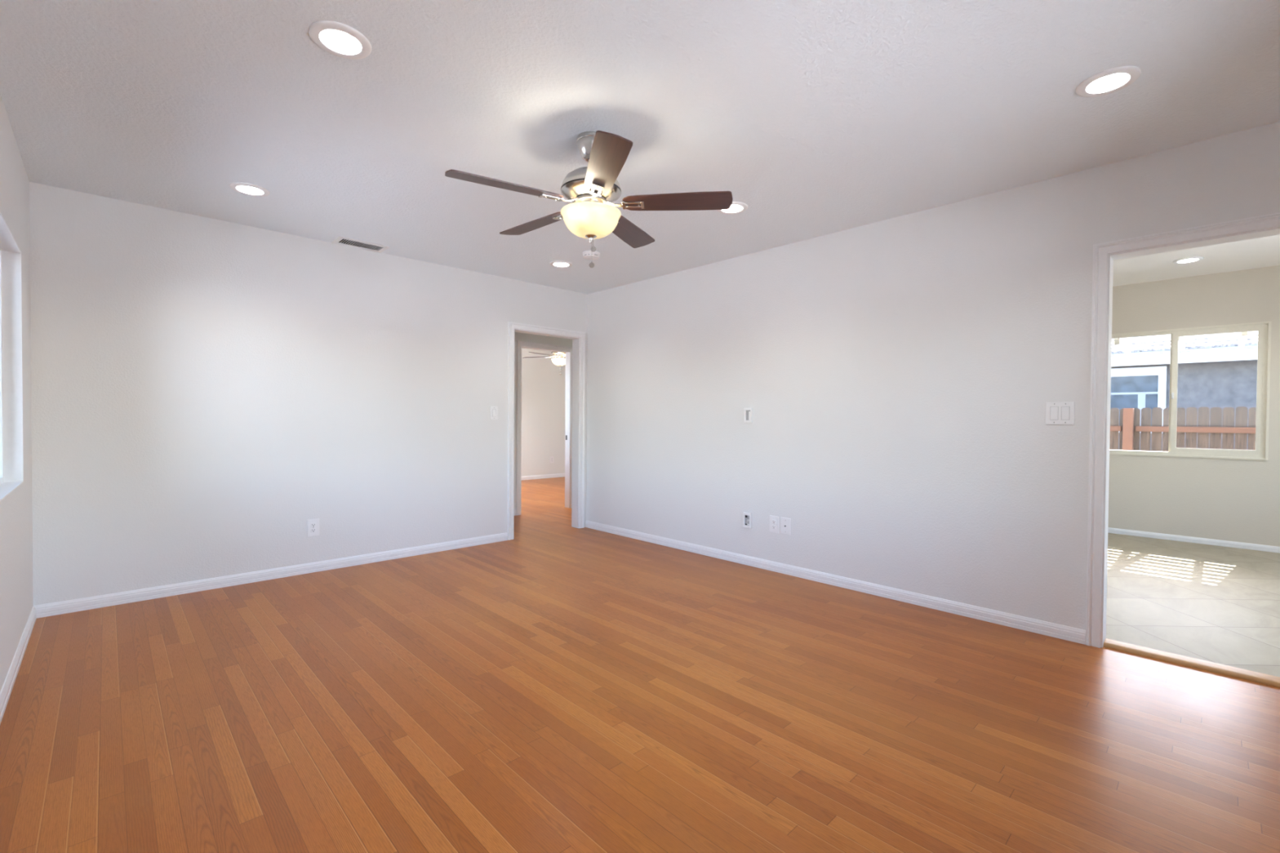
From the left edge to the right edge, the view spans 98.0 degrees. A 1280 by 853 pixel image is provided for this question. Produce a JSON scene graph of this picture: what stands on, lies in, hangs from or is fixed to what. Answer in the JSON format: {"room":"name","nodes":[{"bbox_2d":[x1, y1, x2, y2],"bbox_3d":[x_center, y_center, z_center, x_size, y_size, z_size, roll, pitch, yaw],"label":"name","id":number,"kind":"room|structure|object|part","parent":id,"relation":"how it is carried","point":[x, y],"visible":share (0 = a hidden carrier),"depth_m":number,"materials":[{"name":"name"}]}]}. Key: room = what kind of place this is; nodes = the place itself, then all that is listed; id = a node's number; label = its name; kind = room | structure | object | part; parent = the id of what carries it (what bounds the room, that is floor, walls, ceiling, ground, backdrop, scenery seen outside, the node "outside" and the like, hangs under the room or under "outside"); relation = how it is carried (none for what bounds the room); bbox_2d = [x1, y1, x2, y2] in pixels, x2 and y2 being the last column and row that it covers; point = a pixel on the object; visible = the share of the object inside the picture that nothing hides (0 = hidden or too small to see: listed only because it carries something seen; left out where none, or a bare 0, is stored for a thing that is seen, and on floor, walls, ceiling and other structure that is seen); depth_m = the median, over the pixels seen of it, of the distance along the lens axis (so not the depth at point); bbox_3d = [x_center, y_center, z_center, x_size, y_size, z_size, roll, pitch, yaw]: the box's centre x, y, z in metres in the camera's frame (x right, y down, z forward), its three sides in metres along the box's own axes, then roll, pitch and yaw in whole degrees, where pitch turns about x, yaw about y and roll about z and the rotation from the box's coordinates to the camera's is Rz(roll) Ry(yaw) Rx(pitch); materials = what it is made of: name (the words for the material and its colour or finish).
{"room":"empty living room","nodes":[
{"label":"empty living room","id":0,"kind":"room"},
{"bbox_2d":[0,93,33,692],"bbox_3d":[-1.611,-0.070,1.158,0.120,2.540,5.300,0,1,-44],"label":"wall","id":1,"kind":"structure","parent":0,"point":[16,588],"depth_m":2.62,"materials":[{"name":"paint"}]},
{"bbox_2d":[0,212,23,501],"bbox_3d":[-2.575,-0.282,2.166,0.116,1.150,1.595,0,1,-44],"label":"window","id":2,"kind":"structure","parent":1,"relation":"in","point":[11,464],"depth_m":2.75,"materials":[{"name":"white plastic"}]},
{"bbox_3d":[-2.599,-0.281,2.143,0.050,1.150,1.595,0,1,-44],"label":"frame","id":3,"kind":"part","parent":2,"relation":"part of","materials":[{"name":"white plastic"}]},
{"bbox_2d":[0,606,36,724],"bbox_3d":[-1.619,1.083,1.271,0.013,0.071,5.137,0,1,-44],"label":"baseboard","id":4,"kind":"structure","parent":1,"relation":"attached to","point":[10,680],"depth_m":2.45,"materials":[{"name":"white wood"}]},
{"bbox_2d":[29,182,587,605],"bbox_3d":[-1.269,-0.128,5.237,6.260,2.540,0.115,0,1,-44],"label":"wall","id":5,"kind":"structure","parent":0,"point":[205,390],"depth_m":3.80,"materials":[{"name":"paint"}]},
{"bbox_2d":[33,533,507,617],"bbox_3d":[-2.322,1.035,4.163,3.001,0.071,0.013,0,1,-44],"label":"baseboard","id":6,"kind":"structure","parent":5,"relation":"attached to","point":[133,596],"depth_m":3.79,"materials":[{"name":"white wood"}]},
{"bbox_2d":[306,518,319,537],"bbox_3d":[-2.398,0.743,4.087,0.078,0.126,0.009,0,1,-44],"label":"power outlet","id":7,"kind":"object","parent":5,"relation":"attached to","point":[313,525],"visible":1,"depth_m":4.08,"materials":[{"name":"white plastic"}]},
{"bbox_2d":[490,406,497,419],"bbox_3d":[-1.333,-0.124,5.089,0.076,0.120,0.011,0,1,-44],"label":"light switch","id":8,"kind":"object","parent":5,"relation":"attached to","point":[494,410],"visible":1,"depth_m":5.09,"materials":[{"name":"white plastic"}]},
{"bbox_2d":[507,321,585,540],"bbox_3d":[-0.943,0.040,5.541,0.898,2.040,0.134,0,1,-44],"label":"door frame","id":9,"kind":"structure","parent":5,"relation":"in","point":[578,338],"depth_m":5.77,"materials":[{"name":"white wood"}]},
{"bbox_2d":[514,332,572,508],"bbox_3d":[-0.632,-0.155,7.361,5.400,2.540,0.100,0,1,-44],"label":"wall","id":10,"kind":"structure","parent":0,"point":[519,336],"depth_m":6.53,"materials":[{"name":"paint"}]},
{"bbox_2d":[515,340,572,515],"bbox_3d":[-1.171,0.016,6.836,0.842,2.046,0.119,0,1,-44],"label":"door frame","id":11,"kind":"structure","parent":10,"relation":"in","point":[520,344],"depth_m":6.92,"materials":[{"name":"white wood"}]},
{"bbox_2d":[521,348,565,476],"bbox_3d":[-2.467,-0.205,9.924,4.500,2.540,0.100,0,1,-44],"label":"wall","id":12,"kind":"structure","parent":0,"point":[543,385],"depth_m":10.46,"materials":[{"name":"paint"}]},
{"bbox_2d":[521,473,564,479],"bbox_3d":[-2.436,0.950,9.900,4.300,0.071,0.013,0,1,-44],"label":"baseboard","id":13,"kind":"structure","parent":12,"relation":"attached to","point":[556,475],"depth_m":10.48,"materials":[{"name":"white wood"}]},
{"bbox_2d":[550,456,553,462],"bbox_3d":[-1.680,0.635,10.621,0.078,0.126,0.009,0,1,-44],"label":"power outlet","id":14,"kind":"object","parent":12,"relation":"attached to","point":[551,457],"visible":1,"depth_m":10.62,"materials":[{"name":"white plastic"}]},
{"bbox_2d":[0,476,1279,852],"bbox_3d":[-0.357,1.106,5.379,7.760,0.080,9.620,0,1,-44],"label":"floor","id":15,"kind":"structure","parent":0,"point":[585,690],"depth_m":2.10,"materials":[{"name":"brown wood"}]},
{"bbox_2d":[1102,638,1279,688],"bbox_3d":[2.661,1.139,2.590,0.094,0.058,0.796,0,1,-44],"label":"threshold","id":16,"kind":"object","parent":15,"relation":"on","point":[1269,680],"visible":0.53,"depth_m":2.62,"materials":[{"name":"brown wood"}]},
{"bbox_2d":[0,0,1279,294],"bbox_3d":[-0.180,-1.400,2.502,4.060,0.140,5.300,0,1,-44],"label":"ceiling","id":17,"kind":"structure","parent":0,"point":[820,117],"depth_m":2.29,"materials":[{"name":"paint"}]},
{"bbox_2d":[229,182,270,196],"bbox_3d":[-2.225,-1.381,3.175,0.190,0.071,0.190,0,1,-44],"label":"recessed light","id":18,"kind":"object","parent":17,"relation":"in","point":[247,188],"visible":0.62,"depth_m":3.20,"materials":[{"name":"white plastic"}]},
{"bbox_2d":[308,20,371,59],"bbox_3d":[-1.028,-1.354,1.912,0.190,0.071,0.190,0,1,-44],"label":"recessed light","id":19,"kind":"object","parent":17,"relation":"in","point":[336,38],"visible":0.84,"depth_m":1.94,"materials":[{"name":"white plastic"}]},
{"bbox_2d":[331,235,389,253],"bbox_3d":[-2.096,-1.390,4.182,0.350,0.056,0.193,0,1,-44],"label":"ceiling vent","id":20,"kind":"object","parent":17,"relation":"in","point":[344,241],"visible":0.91,"depth_m":4.19,"materials":[{"name":"white metal"}]},
{"bbox_2d":[549,260,572,267],"bbox_3d":[-0.661,-1.392,4.671,0.190,0.071,0.190,0,1,-44],"label":"recessed light","id":21,"kind":"object","parent":17,"relation":"in","point":[561,264],"visible":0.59,"depth_m":4.70,"materials":[{"name":"white plastic"}]},
{"bbox_2d":[444,130,733,267],"bbox_3d":[-0.260,-1.033,2.596,1.248,0.598,1.223,0,1,-44],"label":"ceiling fan","id":22,"kind":"object","parent":17,"relation":"hanging from","point":[593,189],"visible":1,"depth_m":2.50,"materials":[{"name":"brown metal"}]},
{"bbox_3d":[-0.570,-1.028,2.376,0.498,0.006,0.135,0,12,-31],"label":"blade","id":23,"kind":"part","parent":22,"relation":"part of","materials":[{"name":"brown wood"}]},
{"bbox_3d":[-0.526,-1.035,2.843,0.498,0.006,0.135,1,13,41],"label":"blade","id":24,"kind":"part","parent":22,"relation":"part of","materials":[{"name":"brown wood"}]},
{"bbox_3d":[-0.361,-1.029,2.500,0.180,0.027,0.056,0,12,-31],"label":"blade arm","id":25,"kind":"part","parent":22,"relation":"part of","materials":[{"name":"silver metal"}]},
{"bbox_3d":[-0.344,-1.032,2.682,0.180,0.027,0.056,1,13,41],"label":"blade arm","id":26,"kind":"part","parent":22,"relation":"part of","materials":[{"name":"silver metal"}]},
{"bbox_3d":[-0.227,-0.937,2.581,0.279,0.107,0.279,0,1,-44],"label":"lamp shade","id":27,"kind":"part","parent":22,"relation":"part of","materials":[{"name":"white glass"}]},
{"bbox_3d":[-0.193,-1.027,2.427,0.056,0.027,0.180,12,-2,-13],"label":"blade arm","id":28,"kind":"part","parent":22,"relation":"part of","materials":[{"name":"silver metal"}]},
{"bbox_3d":[-0.140,-1.022,2.190,0.135,0.006,0.498,12,-2,-13],"label":"blade","id":29,"kind":"part","parent":22,"relation":"part of","materials":[{"name":"brown wood"}]},
{"bbox_3d":[-0.071,-1.028,2.565,0.180,0.027,0.056,0,-11,5],"label":"blade arm","id":30,"kind":"part","parent":22,"relation":"part of","materials":[{"name":"silver metal"}]},
{"bbox_3d":[-0.068,-1.033,2.945,0.135,0.006,0.498,-12,-4,23],"label":"blade","id":31,"kind":"part","parent":22,"relation":"part of","materials":[{"name":"brown wood"}]},
{"bbox_3d":[0.171,-1.026,2.542,0.498,0.006,0.135,0,-11,5],"label":"blade","id":32,"kind":"part","parent":22,"relation":"part of","materials":[{"name":"brown wood"}]},
{"bbox_2d":[582,250,599,260],"bbox_3d":[-0.382,-1.339,4.368,0.140,0.041,0.140,0,1,-44],"label":"smoke detector","id":33,"kind":"object","parent":17,"relation":"attached to","point":[588,255],"visible":0.99,"depth_m":4.33,"materials":[{"name":"white plastic"}]},
{"bbox_2d":[716,201,747,213],"bbox_3d":[0.563,-1.365,3.403,0.190,0.071,0.190,0,1,-44],"label":"recessed light","id":34,"kind":"object","parent":17,"relation":"in","point":[736,207],"visible":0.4,"depth_m":3.45,"materials":[{"name":"white plastic"}]},
{"bbox_2d":[1075,65,1141,97],"bbox_3d":[1.777,-1.338,2.115,0.190,0.071,0.190,0,1,-44],"label":"recessed light","id":35,"kind":"object","parent":17,"relation":"in","point":[1112,80],"visible":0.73,"depth_m":2.14,"materials":[{"name":"white plastic"}]},
{"bbox_2d":[586,121,1279,630],"bbox_3d":[1.906,-0.118,3.352,0.115,2.620,7.000,0,1,-44],"label":"wall","id":36,"kind":"structure","parent":0,"point":[898,375],"depth_m":3.52,"materials":[{"name":"paint"}]},
{"bbox_2d":[742,512,751,528],"bbox_3d":[0.843,0.737,4.374,0.014,0.116,0.072,0,1,-44],"label":"plate","id":37,"kind":"object","parent":36,"relation":"attached to","point":[747,517],"visible":1,"depth_m":4.37,"materials":[{"name":"white plastic"}]},
{"bbox_2d":[743,408,752,422],"bbox_3d":[0.849,-0.089,4.362,0.014,0.116,0.072,0,1,-44],"label":"plate","id":38,"kind":"object","parent":36,"relation":"attached to","point":[748,412],"visible":1,"depth_m":4.36,"materials":[{"name":"white plastic"}]},
{"bbox_2d":[769,515,778,533],"bbox_3d":[1.012,0.739,4.202,0.009,0.126,0.078,0,1,-44],"label":"power outlet","id":39,"kind":"object","parent":36,"relation":"attached to","point":[774,520],"visible":1,"depth_m":4.20,"materials":[{"name":"white plastic"}]},
{"bbox_2d":[780,517,791,534],"bbox_3d":[1.078,0.739,4.128,0.016,0.122,0.080,0,1,-44],"label":"plate","id":40,"kind":"object","parent":36,"relation":"attached to","point":[785,522],"visible":1,"depth_m":4.13,"materials":[{"name":"white plastic"}]},
{"bbox_2d":[585,520,1085,644],"bbox_3d":[0.861,1.054,4.358,0.013,0.071,4.138,0,1,-44],"label":"baseboard","id":41,"kind":"structure","parent":36,"relation":"attached to","point":[1044,628],"depth_m":3.64,"materials":[{"name":"white wood"}]},
{"bbox_2d":[1045,401,1074,424],"bbox_3d":[2.216,-0.070,2.939,0.011,0.120,0.122,0,1,-44],"label":"light switch","id":42,"kind":"object","parent":36,"relation":"attached to","point":[1056,412],"visible":1,"depth_m":2.94,"materials":[{"name":"white plastic"}]},
{"bbox_2d":[1085,212,1279,648],"bbox_3d":[2.654,0.104,2.561,0.134,2.049,0.908,0,1,-44],"label":"door frame","id":43,"kind":"structure","parent":36,"relation":"in","point":[1104,254],"depth_m":2.81,"materials":[{"name":"white wood"}]},
{"bbox_2d":[1106,533,1279,677],"bbox_3d":[4.090,1.153,3.881,3.755,0.092,4.700,0,1,-44],"label":"floor","id":44,"kind":"structure","parent":0,"point":[1220,605],"depth_m":3.55,"materials":[{"name":"tile"}]},
{"bbox_2d":[1107,265,1279,546],"bbox_3d":[5.410,-0.120,5.120,0.120,2.620,4.700,0,1,-44],"label":"wall","id":45,"kind":"structure","parent":0,"point":[1228,500],"depth_m":5.19,"materials":[{"name":"paint"}]},
{"bbox_2d":[1111,331,1257,353],"bbox_3d":[5.583,-0.920,5.823,1.102,0.160,3.900,0,1,-44],"label":"patio cover","id":46,"kind":"object","parent":45,"relation":"attached to","point":[1124,344],"visible":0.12,"depth_m":6.00,"materials":[{"name":"white wood"}]},
{"bbox_2d":[1109,320,1271,460],"bbox_3d":[5.145,-0.323,5.356,0.083,1.222,1.209,0,1,-44],"label":"window","id":47,"kind":"structure","parent":45,"relation":"in","point":[1264,328],"depth_m":5.10,"materials":[{"name":"beige plastic"}]},
{"bbox_3d":[5.141,-0.323,5.387,0.028,1.138,0.024,0,1,-44],"label":"meeting rail","id":48,"kind":"part","parent":47,"relation":"part of","materials":[{"name":"beige plastic"}]},
{"bbox_3d":[5.326,-0.319,5.152,0.028,1.138,0.595,0,1,-44],"label":"sash","id":49,"kind":"part","parent":47,"relation":"part of","materials":[{"name":"beige plastic"}]},
{"bbox_2d":[1107,527,1279,553],"bbox_3d":[5.354,1.071,5.091,0.013,0.053,4.500,0,1,-44],"label":"baseboard","id":50,"kind":"structure","parent":45,"relation":"attached to","point":[1115,531],"depth_m":5.22,"materials":[{"name":"white wood"}]},
{"bbox_2d":[1112,234,1279,286],"bbox_3d":[4.108,-1.471,3.842,3.755,0.140,4.700,0,1,-44],"label":"ceiling","id":51,"kind":"structure","parent":0,"point":[1264,251],"depth_m":4.77,"materials":[{"name":"paint"}]},
{"bbox_2d":[1172,256,1204,263],"bbox_3d":[4.637,-1.436,4.710,0.190,0.071,0.190,0,1,-44],"label":"recessed light","id":52,"kind":"object","parent":51,"relation":"in","point":[1188,260],"visible":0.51,"depth_m":4.72,"materials":[{"name":"white plastic"}]},
{"bbox_3d":[-1.362,-1.491,8.112,5.400,0.140,4.205,0,1,-44],"label":"ceiling","id":53,"kind":"structure","parent":0,"visible":0},
{"bbox_2d":[522,351,565,374],"bbox_3d":[-1.329,-1.135,8.996,1.223,0.598,1.248,1,1,21],"label":"ceiling fan","id":54,"kind":"object","parent":53,"relation":"hanging from","point":[560,360],"visible":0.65,"depth_m":8.91,"materials":[{"name":"brown wood"}]},
{"bbox_3d":[-1.675,-1.135,9.106,0.498,0.006,0.135,1,12,16],"label":"blade","id":55,"kind":"part","parent":54,"relation":"part of","materials":[{"name":"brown wood"}]},
{"bbox_3d":[-1.292,-1.039,8.996,0.279,0.107,0.279,1,1,21],"label":"lamp shade","id":56,"kind":"part","parent":54,"relation":"part of","materials":[{"name":"white glass"}]},
{"label":"outside","id":57,"kind":"structure","parent":0,"visible":0},
{"bbox_3d":[-0.568,1.228,5.859,80.000,0.100,80.000,0,1,-44],"label":"ground","id":58,"kind":"structure","parent":57,"visible":0},
{"bbox_2d":[1109,406,1256,451],"bbox_3d":[7.140,0.480,7.143,0.121,1.464,3.715,0,1,-44],"label":"fence","id":59,"kind":"object","parent":58,"relation":"on","point":[1130,428],"visible":0.35,"depth_m":7.24,"materials":[{"name":"brown wood"}]},
{"bbox_3d":[6.283,0.020,8.070,0.038,0.074,1.055,0,1,-44],"label":"rail","id":60,"kind":"part","parent":59,"relation":"part of","materials":[{"name":"red wood"}]},
{"bbox_3d":[6.672,0.475,7.619,0.104,1.452,0.106,0,1,-44],"label":"post","id":61,"kind":"part","parent":59,"relation":"part of","materials":[{"name":"red wood"}]},
{"bbox_3d":[7.510,0.047,6.791,0.038,0.074,2.200,0,1,-44],"label":"rail","id":62,"kind":"part","parent":59,"relation":"part of","materials":[{"name":"red wood"}]},
{"bbox_2d":[1110,332,1257,451],"bbox_3d":[10.580,-0.678,12.006,6.380,3.682,11.900,0,1,-44],"label":"neighbor house","id":63,"kind":"structure","parent":58,"relation":"on","point":[1214,371],"depth_m":9.30,"materials":[{"name":"blue paint"}]},
{"bbox_3d":[8.472,-0.445,10.128,0.016,0.904,1.397,0,1,-44],"label":"pane","id":64,"kind":"part","parent":63,"relation":"part of","materials":[{"name":"glass"}]}
]}

